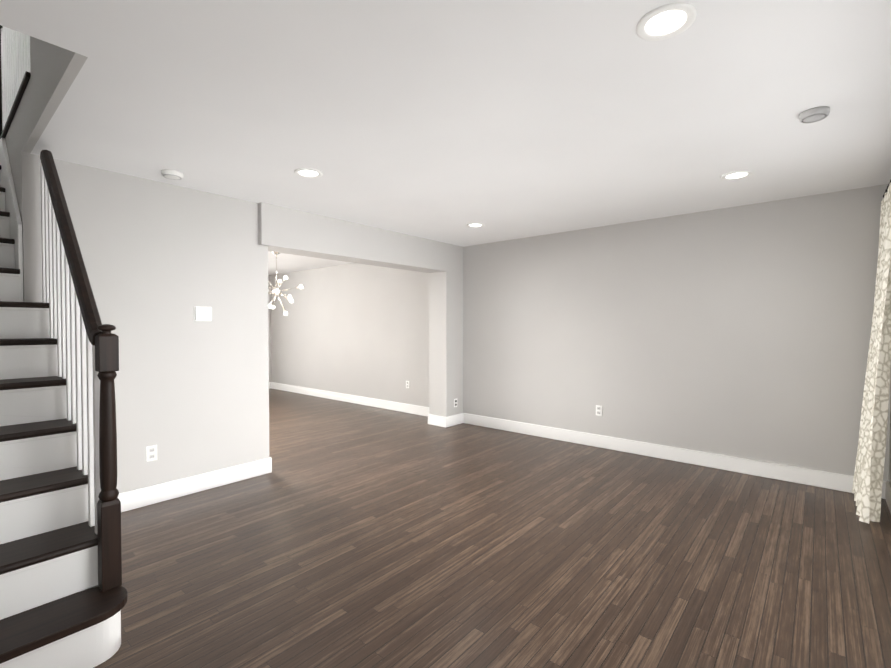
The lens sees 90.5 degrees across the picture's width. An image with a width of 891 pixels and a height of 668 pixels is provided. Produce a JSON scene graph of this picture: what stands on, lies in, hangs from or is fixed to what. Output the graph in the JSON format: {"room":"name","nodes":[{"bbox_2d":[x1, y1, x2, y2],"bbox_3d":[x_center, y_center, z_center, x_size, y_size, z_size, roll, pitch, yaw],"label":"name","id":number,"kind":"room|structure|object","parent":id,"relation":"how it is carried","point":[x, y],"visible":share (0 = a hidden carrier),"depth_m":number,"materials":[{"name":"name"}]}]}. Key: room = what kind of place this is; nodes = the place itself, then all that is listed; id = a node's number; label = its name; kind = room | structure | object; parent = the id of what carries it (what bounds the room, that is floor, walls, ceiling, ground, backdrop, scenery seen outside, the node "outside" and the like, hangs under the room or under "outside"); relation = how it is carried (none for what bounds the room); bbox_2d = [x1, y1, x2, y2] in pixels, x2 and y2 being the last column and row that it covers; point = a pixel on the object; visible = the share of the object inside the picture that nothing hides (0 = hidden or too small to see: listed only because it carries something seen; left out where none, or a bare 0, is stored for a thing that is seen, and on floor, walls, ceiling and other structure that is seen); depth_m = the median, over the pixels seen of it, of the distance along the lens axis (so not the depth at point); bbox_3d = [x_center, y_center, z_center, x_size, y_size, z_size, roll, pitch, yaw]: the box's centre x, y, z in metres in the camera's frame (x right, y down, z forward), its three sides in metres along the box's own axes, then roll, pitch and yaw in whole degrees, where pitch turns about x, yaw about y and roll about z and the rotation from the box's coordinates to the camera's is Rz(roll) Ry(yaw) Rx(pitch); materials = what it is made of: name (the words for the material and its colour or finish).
{"room":"empty living room","nodes":[
{"label":"empty living room","id":0,"kind":"room"},
{"bbox_2d":[5,36,87,196],"bbox_3d":[-4.016,-1.227,4.000,6.750,5.000,0.120,1,1,40],"label":"wall","id":1,"kind":"structure","parent":0,"point":[55,69],"depth_m":2.33,"materials":[{"name":"grey paint"}]},
{"bbox_2d":[0,25,30,138],"bbox_3d":[-2.938,-2.007,3.044,1.607,1.080,0.120,1,1,40],"label":"handrail","id":2,"kind":"object","parent":1,"relation":"attached to","point":[19,96],"depth_m":2.99,"materials":[{"name":"brown wood"}]},
{"bbox_2d":[1,26,30,128],"bbox_3d":[-2.931,-1.939,3.015,1.465,0.894,0.028,1,1,40],"label":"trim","id":3,"kind":"structure","parent":1,"relation":"attached to","point":[15,56],"depth_m":3.10,"materials":[{"name":"white paint"}]},
{"bbox_2d":[16,152,462,492],"bbox_3d":[-1.305,0.043,4.539,0.310,2.440,4.420,1,1,40],"label":"wall","id":4,"kind":"structure","parent":0,"point":[161,260],"depth_m":3.55,"materials":[{"name":"grey paint"}]},
{"bbox_2d":[146,445,156,461],"bbox_3d":[-2.215,0.900,3.330,0.009,0.114,0.070,1,1,40],"label":"outlet","id":5,"kind":"object","parent":4,"relation":"attached to","point":[151,453],"visible":1,"depth_m":3.33,"materials":[{"name":"white plastic"}]},
{"bbox_2d":[117,457,271,511],"bbox_3d":[-2.090,1.212,3.481,0.020,0.140,1.514,1,1,40],"label":"baseboard","id":6,"kind":"structure","parent":4,"relation":"attached to","point":[146,496],"depth_m":3.53,"materials":[{"name":"white paint"}]},
{"bbox_2d":[194,306,211,320],"bbox_3d":[-1.968,-0.164,3.587,0.028,0.116,0.132,1,1,40],"label":"switch","id":7,"kind":"object","parent":4,"relation":"attached to","point":[202,313],"visible":1,"depth_m":3.58,"materials":[{"name":"white plastic"}]},
{"bbox_2d":[425,410,428,423],"bbox_3d":[-0.134,1.164,6.191,0.022,0.140,0.346,1,1,40],"label":"baseboard","id":8,"kind":"structure","parent":4,"relation":"attached to","point":[426,411],"depth_m":6.56,"materials":[{"name":"white paint"}]},
{"bbox_2d":[429,414,444,426],"bbox_3d":[-0.112,1.168,5.960,0.300,0.140,0.022,1,1,40],"label":"baseboard","id":9,"kind":"structure","parent":4,"relation":"attached to","point":[437,420],"depth_m":5.95,"materials":[{"name":"white paint"}]},
{"bbox_2d":[445,413,464,427],"bbox_3d":[0.117,1.168,5.977,0.026,0.140,0.346,1,1,40],"label":"baseboard","id":10,"kind":"structure","parent":4,"relation":"attached to","point":[456,419],"depth_m":5.98,"materials":[{"name":"white paint"}]},
{"bbox_2d":[268,275,271,381],"bbox_3d":[-5.538,-0.011,7.596,0.200,2.440,5.250,1,1,40],"label":"wall","id":11,"kind":"structure","parent":0,"point":[269,320],"depth_m":9.51,"materials":[{"name":"grey paint"}]},
{"bbox_2d":[0,0,890,274],"bbox_3d":[-1.863,-1.333,4.445,9.850,0.316,5.650,1,1,40],"label":"ceiling","id":12,"kind":"structure","parent":0,"point":[446,121],"depth_m":2.19,"materials":[{"name":"white paint"}]},
{"bbox_2d":[161,169,182,179],"bbox_3d":[-1.950,-1.134,3.150,0.136,0.036,0.136,1,1,40],"label":"smoke detector","id":13,"kind":"object","parent":12,"relation":"attached to","point":[172,174],"visible":1,"depth_m":3.11,"materials":[{"name":"white plastic"}]},
{"bbox_2d":[268,252,302,314],"bbox_3d":[-2.491,-0.744,6.511,0.646,0.934,0.651,1,1,40],"label":"chandelier","id":14,"kind":"object","parent":12,"relation":"hanging from","point":[276,290],"visible":0.69,"depth_m":6.51,"materials":[{"name":"silver metal"}]},
{"bbox_2d":[294,168,322,177],"bbox_3d":[-0.978,-1.147,3.151,0.194,0.010,0.194,1,1,40],"label":"recessed light","id":15,"kind":"object","parent":12,"relation":"in","point":[308,172],"visible":1,"depth_m":3.14,"materials":[{"name":"white plastic"}]},
{"bbox_2d":[467,223,483,227],"bbox_3d":[0.324,-1.176,4.773,0.194,0.010,0.194,1,1,40],"label":"recessed light","id":16,"kind":"object","parent":12,"relation":"in","point":[474,225],"visible":0.98,"depth_m":4.77,"materials":[{"name":"white plastic"}]},
{"bbox_2d":[636,2,696,40],"bbox_3d":[0.793,-1.119,1.591,0.194,0.010,0.194,1,1,40],"label":"recessed light","id":17,"kind":"object","parent":12,"relation":"in","point":[666,21],"visible":1,"depth_m":1.58,"materials":[{"name":"white plastic"}]},
{"bbox_2d":[721,170,752,179],"bbox_3d":[2.111,-1.148,3.201,0.194,0.010,0.194,1,1,40],"label":"recessed light","id":18,"kind":"object","parent":12,"relation":"in","point":[737,175],"visible":1,"depth_m":3.20,"materials":[{"name":"white plastic"}]},
{"bbox_2d":[799,106,829,122],"bbox_3d":[1.889,-1.118,2.261,0.124,0.036,0.124,1,1,40],"label":"smoke detector","id":19,"kind":"object","parent":12,"relation":"attached to","point":[815,114],"visible":1,"depth_m":2.23,"materials":[{"name":"grey plastic"}]},
{"bbox_2d":[1,388,890,667],"bbox_3d":[-1.863,1.324,4.492,9.850,0.120,5.650,1,1,40],"label":"floor","id":20,"kind":"structure","parent":0,"point":[342,534],"depth_m":2.52,"materials":[{"name":"brown wood"}]},
{"bbox_2d":[0,137,127,667],"bbox_3d":[-2.660,-0.074,2.338,2.805,2.758,0.970,1,1,40],"label":"staircase","id":21,"kind":"structure","parent":20,"relation":"on","point":[60,519],"depth_m":2.01,"materials":[{"name":"white paint"}]},
{"bbox_2d":[271,184,889,480],"bbox_3d":[-0.097,0.008,6.545,9.850,2.440,0.200,1,1,40],"label":"wall","id":22,"kind":"structure","parent":0,"point":[743,331],"depth_m":4.53,"materials":[{"name":"grey paint"}]},
{"bbox_2d":[269,382,428,415],"bbox_3d":[-1.883,1.133,7.938,4.950,0.140,0.022,1,1,40],"label":"baseboard","id":23,"kind":"structure","parent":22,"relation":"attached to","point":[396,406],"depth_m":7.66,"materials":[{"name":"white paint"}]},
{"bbox_2d":[596,405,601,415],"bbox_3d":[1.700,0.849,4.892,0.070,0.114,0.009,1,1,40],"label":"outlet","id":24,"kind":"object","parent":22,"relation":"attached to","point":[598,410],"visible":1,"depth_m":4.89,"materials":[{"name":"white plastic"}]},
{"bbox_2d":[465,413,853,492],"bbox_3d":[1.827,1.189,4.787,4.166,0.140,0.028,1,1,40],"label":"baseboard","id":25,"kind":"structure","parent":22,"relation":"attached to","point":[812,477],"depth_m":4.34,"materials":[{"name":"white paint"}]},
{"bbox_2d":[888,365,890,486],"bbox_3d":[1.812,0.100,1.343,0.200,2.440,5.250,1,1,40],"label":"wall","id":26,"kind":"structure","parent":0,"point":[889,472],"depth_m":3.38,"materials":[{"name":"grey paint"}]},
{"bbox_2d":[852,180,890,522],"bbox_3d":[3.080,0.097,3.151,0.208,2.332,0.830,1,1,40],"label":"curtain","id":27,"kind":"object","parent":26,"relation":"hanging from","point":[868,475],"visible":1,"depth_m":2.97,"materials":[{"name":"fabric"}]},
{"bbox_2d":[882,481,890,512],"bbox_3d":[1.728,1.248,1.431,0.028,0.140,5.256,1,1,40],"label":"baseboard","id":28,"kind":"structure","parent":26,"relation":"attached to","point":[886,489],"depth_m":3.36,"materials":[{"name":"white paint"}]}
]}

